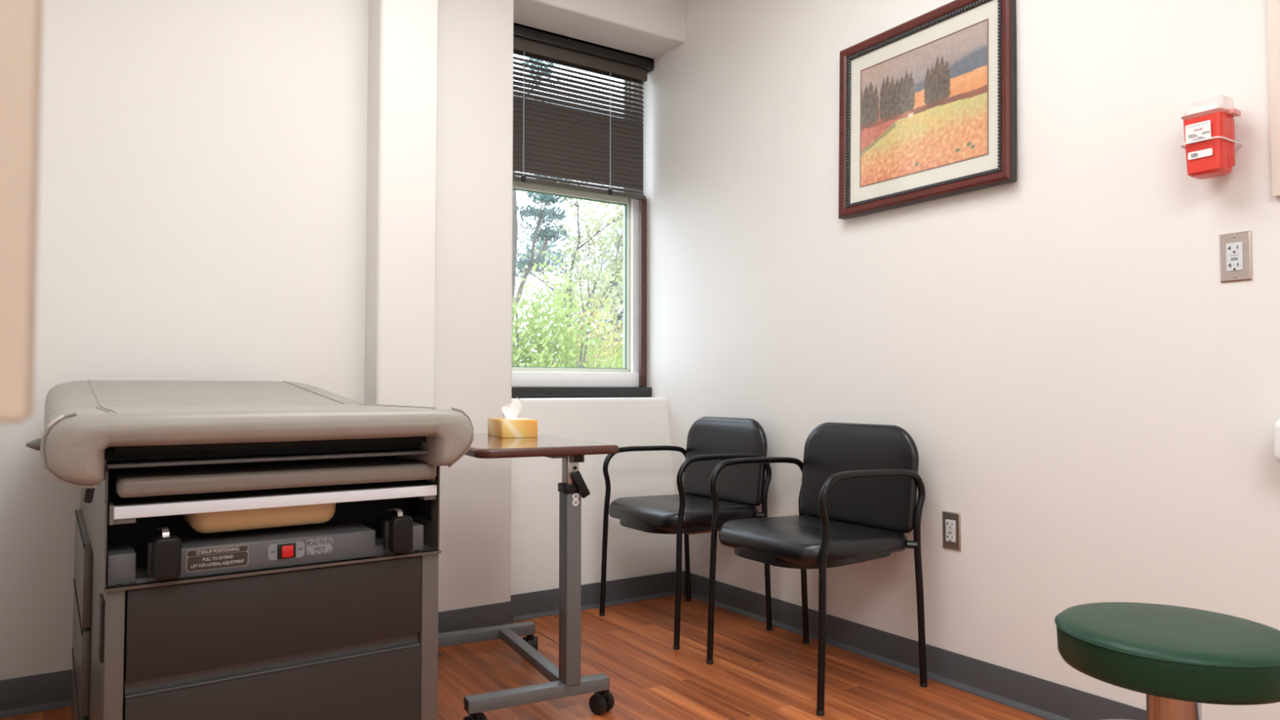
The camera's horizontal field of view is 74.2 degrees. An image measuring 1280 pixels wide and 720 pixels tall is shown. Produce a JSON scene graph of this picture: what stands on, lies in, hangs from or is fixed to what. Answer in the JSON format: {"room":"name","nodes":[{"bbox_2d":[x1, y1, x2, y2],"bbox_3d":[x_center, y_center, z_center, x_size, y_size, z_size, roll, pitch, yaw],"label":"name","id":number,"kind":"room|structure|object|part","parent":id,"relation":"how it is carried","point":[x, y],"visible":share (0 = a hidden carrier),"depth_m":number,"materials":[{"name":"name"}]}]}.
{"room":"examination room","nodes":[
{"label":"examination room","id":0,"kind":"room"},
{"bbox_2d":[0,0,684,679],"bbox_3d":[-1.015,-0.341,3.214,2.735,2.740,0.740,1,-2,-33],"label":"wall","id":1,"kind":"structure","parent":0,"point":[318,193],"depth_m":2.87,"materials":[{"name":"paint"}]},
{"bbox_2d":[0,571,684,718],"bbox_3d":[-0.875,0.971,2.957,2.734,0.100,0.275,1,-2,-33],"label":"baseboard","id":2,"kind":"structure","parent":1,"relation":"attached to","point":[20,695],"depth_m":3.22,"materials":[{"name":"plastic"}]},
{"bbox_2d":[511,80,651,398],"bbox_3d":[-0.366,-0.642,3.925,0.880,1.632,0.208,1,-2,-33],"label":"window","id":3,"kind":"structure","parent":1,"relation":"in","point":[628,381],"depth_m":4.06,"materials":[{"name":"white plastic"}]},
{"bbox_3d":[-0.366,0.149,3.898,0.878,0.048,0.208,1,-2,-33],"label":"sill","id":4,"kind":"part","parent":3,"relation":"part of","materials":[{"name":"black stone"}]},
{"bbox_2d":[512,22,653,200],"bbox_3d":[-0.316,-1.118,3.862,0.867,0.686,0.075,1,-2,-33],"label":"window blind","id":5,"kind":"object","parent":3,"relation":"attached to","point":[549,139],"visible":0.88,"depth_m":3.88,"materials":[{"name":"black"}]},
{"bbox_3d":[-0.511,-1.084,3.719,0.005,0.560,0.003,1,-2,-33],"label":"ladder cord","id":6,"kind":"part","parent":5,"relation":"part of","materials":[{"name":"white fabric"}]},
{"bbox_3d":[-0.329,-0.788,3.846,0.837,0.022,0.028,1,-2,-33],"label":"rail","id":7,"kind":"part","parent":5,"relation":"part of","materials":[{"name":"grey metal"}]},
{"bbox_3d":[-0.327,-1.400,3.867,0.844,0.091,0.040,1,-2,-33],"label":"head rail","id":8,"kind":"part","parent":5,"relation":"part of","materials":[{"name":"grey metal"}]},
{"bbox_3d":[-0.139,-1.076,3.964,0.005,0.560,0.003,1,-2,-33],"label":"ladder cord","id":9,"kind":"part","parent":5,"relation":"part of","materials":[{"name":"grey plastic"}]},
{"bbox_3d":[0.018,-0.332,4.096,0.039,0.922,0.028,1,-2,-33],"label":"trim","id":10,"kind":"part","parent":3,"relation":"part of","materials":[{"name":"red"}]},
{"bbox_2d":[0,594,1048,719],"bbox_3d":[0.242,1.014,1.265,2.935,0.100,5.300,1,-2,-33],"label":"floor","id":11,"kind":"structure","parent":0,"point":[756,673],"depth_m":2.71,"materials":[{"name":"brown wood"}]},
{"bbox_2d":[26,379,474,719],"bbox_3d":[-1.006,0.516,2.020,0.744,0.947,1.307,1,-2,-35],"label":"exam table","id":12,"kind":"object","parent":11,"relation":"on","point":[245,550],"visible":1,"depth_m":1.60,"materials":[{"name":"beige leather"}]},
{"bbox_3d":[-1.054,0.147,1.478,0.030,0.022,0.021,1,-2,-35],"label":"knob","id":13,"kind":"part","parent":12,"relation":"part of","materials":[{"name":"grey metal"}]},
{"bbox_3d":[-1.380,0.874,2.079,0.015,0.175,0.640,1,-2,-35],"label":"drawer","id":14,"kind":"part","parent":12,"relation":"part of","materials":[{"name":"beige metal"}]},
{"bbox_3d":[-1.380,0.686,2.086,0.015,0.180,0.640,1,-2,-35],"label":"drawer","id":15,"kind":"part","parent":12,"relation":"part of","materials":[{"name":"beige metal"}]},
{"bbox_3d":[-1.380,0.497,2.092,0.015,0.178,0.640,1,-2,-35],"label":"drawer","id":16,"kind":"part","parent":12,"relation":"part of","materials":[{"name":"beige metal"}]},
{"bbox_2d":[97,609,100,646],"bbox_3d":[-0.944,0.468,1.477,0.002,0.055,0.040,1,-2,-35],"label":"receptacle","id":17,"kind":"object","parent":12,"relation":"attached to","point":[99,628],"depth_m":1.47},
{"bbox_2d":[97,593,104,663],"bbox_3d":[-0.942,0.468,1.478,0.005,0.105,0.070,1,-2,-35],"label":"handle","id":18,"kind":"object","parent":12,"relation":"attached to","point":[101,601],"depth_m":1.45,"materials":[{"name":"grey metal"}]},
{"bbox_3d":[-1.224,0.202,1.882,0.007,0.035,1.100,1,-2,-35],"label":"frame","id":19,"kind":"part","parent":12,"relation":"part of","materials":[{"name":"grey metal"}]},
{"bbox_3d":[-0.911,0.212,1.443,0.004,0.066,0.038,1,-2,-35],"label":"frame","id":20,"kind":"part","parent":12,"relation":"part of","materials":[{"name":"grey metal"}]},
{"bbox_3d":[-0.814,0.341,1.455,0.042,0.073,0.031,1,-2,-35],"label":"stirrup knob","id":21,"kind":"part","parent":12,"relation":"part of","materials":[{"name":"black plastic"}]},
{"bbox_2d":[44,380,362,428],"bbox_3d":[-1.165,0.142,2.276,0.717,0.180,0.726,1,-2,-35],"label":"cushion","id":22,"kind":"object","parent":12,"relation":"on","point":[78,393],"depth_m":2.19,"materials":[{"name":"beige leather"}]},
{"bbox_3d":[-0.764,0.364,1.531,0.099,0.025,0.001,1,-2,-35],"label":"label panel","id":23,"kind":"part","parent":12,"relation":"part of","materials":[{"name":"grey plastic"}]},
{"bbox_3d":[-0.764,0.346,1.531,0.099,0.010,0.001,1,-2,-35],"label":"label panel","id":24,"kind":"part","parent":12,"relation":"part of","materials":[{"name":"grey plastic"}]},
{"bbox_2d":[44,404,472,484],"bbox_3d":[-0.788,0.156,1.739,0.717,0.117,0.576,1,-2,-35],"label":"seat cushion","id":25,"kind":"object","parent":12,"relation":"on","point":[220,444],"depth_m":1.53,"materials":[{"name":"beige leather"}]},
{"bbox_2d":[182,502,336,533],"bbox_3d":[-0.805,0.296,1.751,0.265,0.063,0.340,1,-2,-35],"label":"basin","id":26,"kind":"object","parent":12,"relation":"in","point":[267,517],"depth_m":1.62,"materials":[{"name":"brown plastic"}]},
{"bbox_3d":[-0.716,0.366,1.655,0.559,0.053,0.146,1,-2,-35],"label":"control panel","id":27,"kind":"part","parent":12,"relation":"part of","materials":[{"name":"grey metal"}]},
{"bbox_2d":[104,435,426,461],"bbox_3d":[-0.970,0.179,2.043,0.593,0.027,1.130,1,-2,-35],"label":"tray","id":28,"kind":"object","parent":12,"relation":"on","point":[219,451],"depth_m":1.57,"materials":[{"name":"black"}]},
{"bbox_3d":[-0.684,0.182,1.635,0.593,0.002,0.165,1,-2,-35],"label":"frame","id":29,"kind":"part","parent":12,"relation":"part of","materials":[{"name":"grey metal"}]},
{"bbox_3d":[-0.640,0.183,1.571,0.593,0.005,0.010,1,-2,-35],"label":"frame","id":30,"kind":"part","parent":12,"relation":"part of","materials":[{"name":"grey metal"}]},
{"bbox_3d":[-0.676,0.734,1.601,0.519,0.302,0.049,1,-2,-35],"label":"drawer","id":31,"kind":"part","parent":12,"relation":"part of","materials":[{"name":"brown wood"}]},
{"bbox_3d":[-0.670,0.569,1.598,0.519,0.027,0.021,1,-2,-35],"label":"finger pull","id":32,"kind":"part","parent":12,"relation":"part of","materials":[{"name":"grey"}]},
{"bbox_3d":[-0.676,0.478,1.610,0.519,0.156,0.049,1,-2,-35],"label":"drawer","id":33,"kind":"part","parent":12,"relation":"part of","materials":[{"name":"brown wood"}]},
{"bbox_2d":[267,541,304,559],"bbox_3d":[-0.668,0.361,1.599,0.065,0.030,0.003,1,-2,-33],"label":"switch plate","id":34,"kind":"object","parent":12,"relation":"attached to","point":[277,550],"depth_m":1.59,"materials":[{"name":"grey plastic"}]},
{"bbox_2d":[277,542,295,559],"bbox_3d":[-0.667,0.360,1.596,0.032,0.027,0.006,1,-2,-35],"label":"rocker switch","id":35,"kind":"object","parent":12,"relation":"attached to","point":[285,550],"depth_m":1.59,"materials":[{"name":"red plastic"}]},
{"bbox_3d":[-0.478,0.349,1.691,0.042,0.073,0.031,1,-2,-35],"label":"stirrup knob","id":36,"kind":"part","parent":12,"relation":"part of","materials":[{"name":"black plastic"}]},
{"bbox_3d":[-0.438,0.223,1.774,0.004,0.066,0.037,1,-2,-35],"label":"frame","id":37,"kind":"part","parent":12,"relation":"part of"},
{"bbox_2d":[437,433,618,719],"bbox_3d":[-0.408,0.627,2.604,0.433,0.763,0.775,1,-2,-27],"label":"table","id":38,"kind":"object","parent":11,"relation":"on","point":[566,680],"visible":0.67,"depth_m":2.34,"materials":[{"name":"brown"}]},
{"bbox_2d":[488,397,537,438],"bbox_3d":[-0.427,0.189,2.818,0.116,0.128,0.230,1,-2,-21],"label":"tissue box","id":39,"kind":"object","parent":38,"relation":"on","point":[508,426],"visible":1,"depth_m":2.73,"materials":[{"name":"yellow cardboard"}]},
{"bbox_3d":[-0.196,0.312,2.373,0.034,0.097,0.046,1,-2,-27],"label":"post","id":40,"kind":"part","parent":38,"relation":"part of","materials":[{"name":"silver metal"}]},
{"bbox_3d":[-0.164,0.345,2.343,0.056,0.076,0.012,1,-2,-27],"label":"release lever","id":41,"kind":"part","parent":38,"relation":"part of","materials":[{"name":"black plastic"}]},
{"bbox_2d":[599,416,772,649],"bbox_3d":[0.176,0.634,3.347,0.474,0.802,0.547,1,-2,-33],"label":"chair","id":42,"kind":"object","parent":11,"relation":"on","point":[711,441],"visible":0.92,"depth_m":3.31,"materials":[{"name":"black vinyl"},{"name":"black metal"}]},
{"bbox_3d":[0.030,0.702,3.561,0.456,0.681,0.024,1,-2,-33],"label":"frame","id":43,"kind":"part","parent":42,"relation":"part of","materials":[{"name":"black metal"}]},
{"bbox_3d":[0.161,0.592,3.339,0.438,0.073,0.510,1,-2,-33],"label":"seat","id":44,"kind":"part","parent":42,"relation":"part of","materials":[{"name":"black leather"}]},
{"bbox_3d":[0.311,0.687,3.123,0.456,0.681,0.024,1,-2,-33],"label":"frame","id":45,"kind":"part","parent":42,"relation":"part of","materials":[{"name":"black metal"}]},
{"bbox_3d":[0.346,0.404,3.464,0.071,0.334,0.508,1,-2,-33],"label":"backrest","id":46,"kind":"part","parent":42,"relation":"part of","materials":[{"name":"black leather"}]},
{"bbox_2d":[706,422,927,715],"bbox_3d":[0.562,0.613,2.743,0.474,0.802,0.547,1,-2,-32],"label":"chair","id":47,"kind":"object","parent":11,"relation":"on","point":[857,499],"visible":1,"depth_m":2.70,"materials":[{"name":"black vinyl"},{"name":"black metal"}]},
{"bbox_3d":[0.419,0.681,2.959,0.456,0.681,0.024,1,-2,-32],"label":"frame","id":48,"kind":"part","parent":47,"relation":"part of","materials":[{"name":"black metal"}]},
{"bbox_3d":[0.546,0.572,2.735,0.438,0.073,0.510,1,-2,-32],"label":"seat","id":49,"kind":"part","parent":47,"relation":"part of","materials":[{"name":"black leather"}]},
{"bbox_3d":[0.733,0.383,2.857,0.071,0.334,0.508,1,-2,-32],"label":"backrest","id":50,"kind":"part","parent":47,"relation":"part of","materials":[{"name":"black leather"}]},
{"bbox_3d":[0.694,0.666,2.517,0.456,0.681,0.024,1,-2,-32],"label":"frame","id":51,"kind":"part","parent":47,"relation":"part of","materials":[{"name":"black metal"}]},
{"bbox_2d":[1054,602,1279,719],"bbox_3d":[0.904,0.712,1.467,0.542,0.517,0.518,1,-2,-33],"label":"stool","id":52,"kind":"object","parent":11,"relation":"on","point":[1183,659],"visible":1,"depth_m":1.36,"materials":[{"name":"green leather"}]},
{"bbox_2d":[640,0,1279,719],"bbox_3d":[1.424,-0.379,2.094,0.100,2.740,5.300,1,-2,-33],"label":"wall","id":53,"kind":"structure","parent":0,"point":[1062,349],"depth_m":2.47,"materials":[{"name":"paint"}]},
{"bbox_2d":[683,570,1146,719],"bbox_3d":[1.483,0.933,1.849,0.021,0.100,4.700,1,-2,-33],"label":"baseboard","id":54,"kind":"structure","parent":53,"relation":"attached to","point":[1042,698],"depth_m":2.67,"materials":[{"name":"plastic"}]},
{"bbox_2d":[838,0,1017,219],"bbox_3d":[0.909,-0.819,2.761,0.050,0.609,0.674,1,-2,-33],"label":"framed picture","id":55,"kind":"object","parent":53,"relation":"attached to","point":[928,101],"visible":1,"depth_m":2.72,"materials":[{"name":"brown wood"}]},
{"bbox_2d":[860,20,986,186],"bbox_3d":[0.911,-0.818,2.757,0.001,0.409,0.495,3,-3,-33],"label":"painting","id":56,"kind":"object","parent":55,"relation":"attached to","point":[925,107],"depth_m":2.73},
{"bbox_2d":[942,511,961,551],"bbox_3d":[0.973,0.534,2.646,0.010,0.116,0.066,1,-2,-33],"label":"wall outlet","id":57,"kind":"object","parent":53,"relation":"attached to","point":[951,521],"visible":1,"depth_m":2.64,"materials":[{"name":"metal"}]},
{"bbox_2d":[945,519,955,542],"bbox_3d":[0.971,0.534,2.645,0.003,0.067,0.034,1,-2,-33],"label":"receptacle","id":58,"kind":"object","parent":57,"relation":"attached to","point":[950,524],"depth_m":2.64,"materials":[{"name":"grey plastic"}]},
{"bbox_2d":[1180,107,1243,179],"bbox_3d":[1.355,-0.526,2.005,0.110,0.178,0.104,1,-2,-33],"label":"sharps container","id":59,"kind":"object","parent":53,"relation":"attached to","point":[1210,141],"visible":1,"depth_m":1.98,"materials":[{"name":"red plastic"}]},
{"bbox_2d":[1219,231,1252,282],"bbox_3d":[1.412,-0.245,2.007,0.010,0.116,0.066,1,-2,-33],"label":"wall outlet","id":60,"kind":"object","parent":53,"relation":"attached to","point":[1235,248],"visible":1,"depth_m":2.00,"materials":[{"name":"metal"}]},
{"bbox_2d":[1226,241,1243,271],"bbox_3d":[1.410,-0.245,2.006,0.003,0.067,0.034,1,-2,-33],"label":"receptacle","id":61,"kind":"object","parent":60,"relation":"attached to","point":[1234,250],"depth_m":2.00,"materials":[{"name":"grey plastic"}]},
{"bbox_2d":[1266,0,1279,196],"bbox_3d":[1.606,-0.832,1.727,0.018,0.900,0.550,1,-2,-33],"label":"board","id":62,"kind":"object","parent":53,"relation":"attached to","point":[1273,6],"visible":1,"depth_m":1.94,"materials":[{"name":"beige"}]},
{"bbox_2d":[1273,419,1279,462],"bbox_3d":[1.476,0.185,1.821,0.093,0.114,0.170,1,-2,-33],"label":"wall dispenser","id":63,"kind":"object","parent":53,"relation":"attached to","point":[1277,425],"visible":1,"depth_m":1.86,"materials":[{"name":"white plastic"}]},
{"bbox_3d":[-0.968,-0.431,0.574,0.100,2.740,5.200,1,-2,-33],"label":"wall","id":64,"kind":"structure","parent":0,"visible":0},
{"bbox_2d":[0,0,43,422],"bbox_3d":[-0.404,-0.585,0.214,0.440,1.200,0.270,1,-2,-33],"label":"upper cabinet","id":65,"kind":"object","parent":64,"relation":"attached to","point":[21,21],"visible":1,"depth_m":0.20,"materials":[{"name":"beige"}]},
{"label":"outside","id":66,"kind":"structure","parent":0,"visible":0},
{"bbox_3d":[-13.315,5.555,47.195,90.000,0.050,86.300,1,-2,-33],"label":"ground","id":67,"kind":"structure","parent":66,"visible":0},
{"bbox_2d":[511,57,568,361],"bbox_3d":[-1.516,0.030,9.644,3.428,8.438,3.862,1,-2,-33],"label":"pine tree","id":68,"kind":"object","parent":67,"relation":"on","point":[540,213],"visible":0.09,"depth_m":9.33,"materials":[{"name":"green plant"}]},
{"bbox_2d":[511,250,621,368],"bbox_3d":[-0.853,1.630,6.960,1.536,5.064,1.638,1,-2,-33],"label":"shrub","id":69,"kind":"object","parent":67,"relation":"on","point":[541,343],"visible":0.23,"depth_m":6.91,"materials":[{"name":"green plant"}]},
{"bbox_3d":[-0.873,1.897,6.945,1.078,4.529,0.984,2,-3,-45],"label":"stem","id":70,"kind":"part","parent":69,"relation":"part of","materials":[{"name":"green plant"}]},
{"bbox_2d":[515,217,623,368],"bbox_3d":[-1.040,0.204,27.310,6.135,9.302,7.563,-1,-2,17],"label":"tree","id":71,"kind":"object","parent":67,"relation":"on","point":[540,243],"visible":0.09,"depth_m":26.14,"materials":[{"name":"green leaf"},{"name":"bark"}]},
{"bbox_2d":[520,179,623,355],"bbox_3d":[-0.334,0.367,14.560,2.516,8.107,4.954,0,-2,9],"label":"maple tree","id":72,"kind":"object","parent":67,"relation":"on","point":[616,265],"visible":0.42,"depth_m":14.07,"materials":[{"name":"green plant"}]},
{"bbox_2d":[537,296,623,368],"bbox_3d":[-0.729,1.692,12.375,1.801,5.311,1.862,1,-2,-33],"label":"shrub","id":73,"kind":"object","parent":67,"relation":"on","point":[602,324],"visible":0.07,"depth_m":12.39,"materials":[{"name":"green plant"}]},
{"bbox_3d":[-0.814,1.897,12.290,0.932,4.894,1.276,1,-2,-25],"label":"stem","id":74,"kind":"part","parent":73,"relation":"part of","materials":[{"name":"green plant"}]},
{"bbox_2d":[540,264,623,364],"bbox_3d":[-0.312,0.548,18.953,5.574,8.060,4.210,-1,-2,31],"label":"birch tree","id":75,"kind":"object","parent":67,"relation":"on","point":[574,272],"visible":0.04,"depth_m":20.49,"materials":[{"name":"green plant"}]},
{"bbox_2d":[593,329,623,368],"bbox_3d":[-0.075,1.909,10.354,1.422,4.736,1.310,1,-2,-33],"label":"shrub","id":76,"kind":"object","parent":67,"relation":"on","point":[621,361],"visible":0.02,"depth_m":10.30,"materials":[{"name":"green plant"}]}
]}

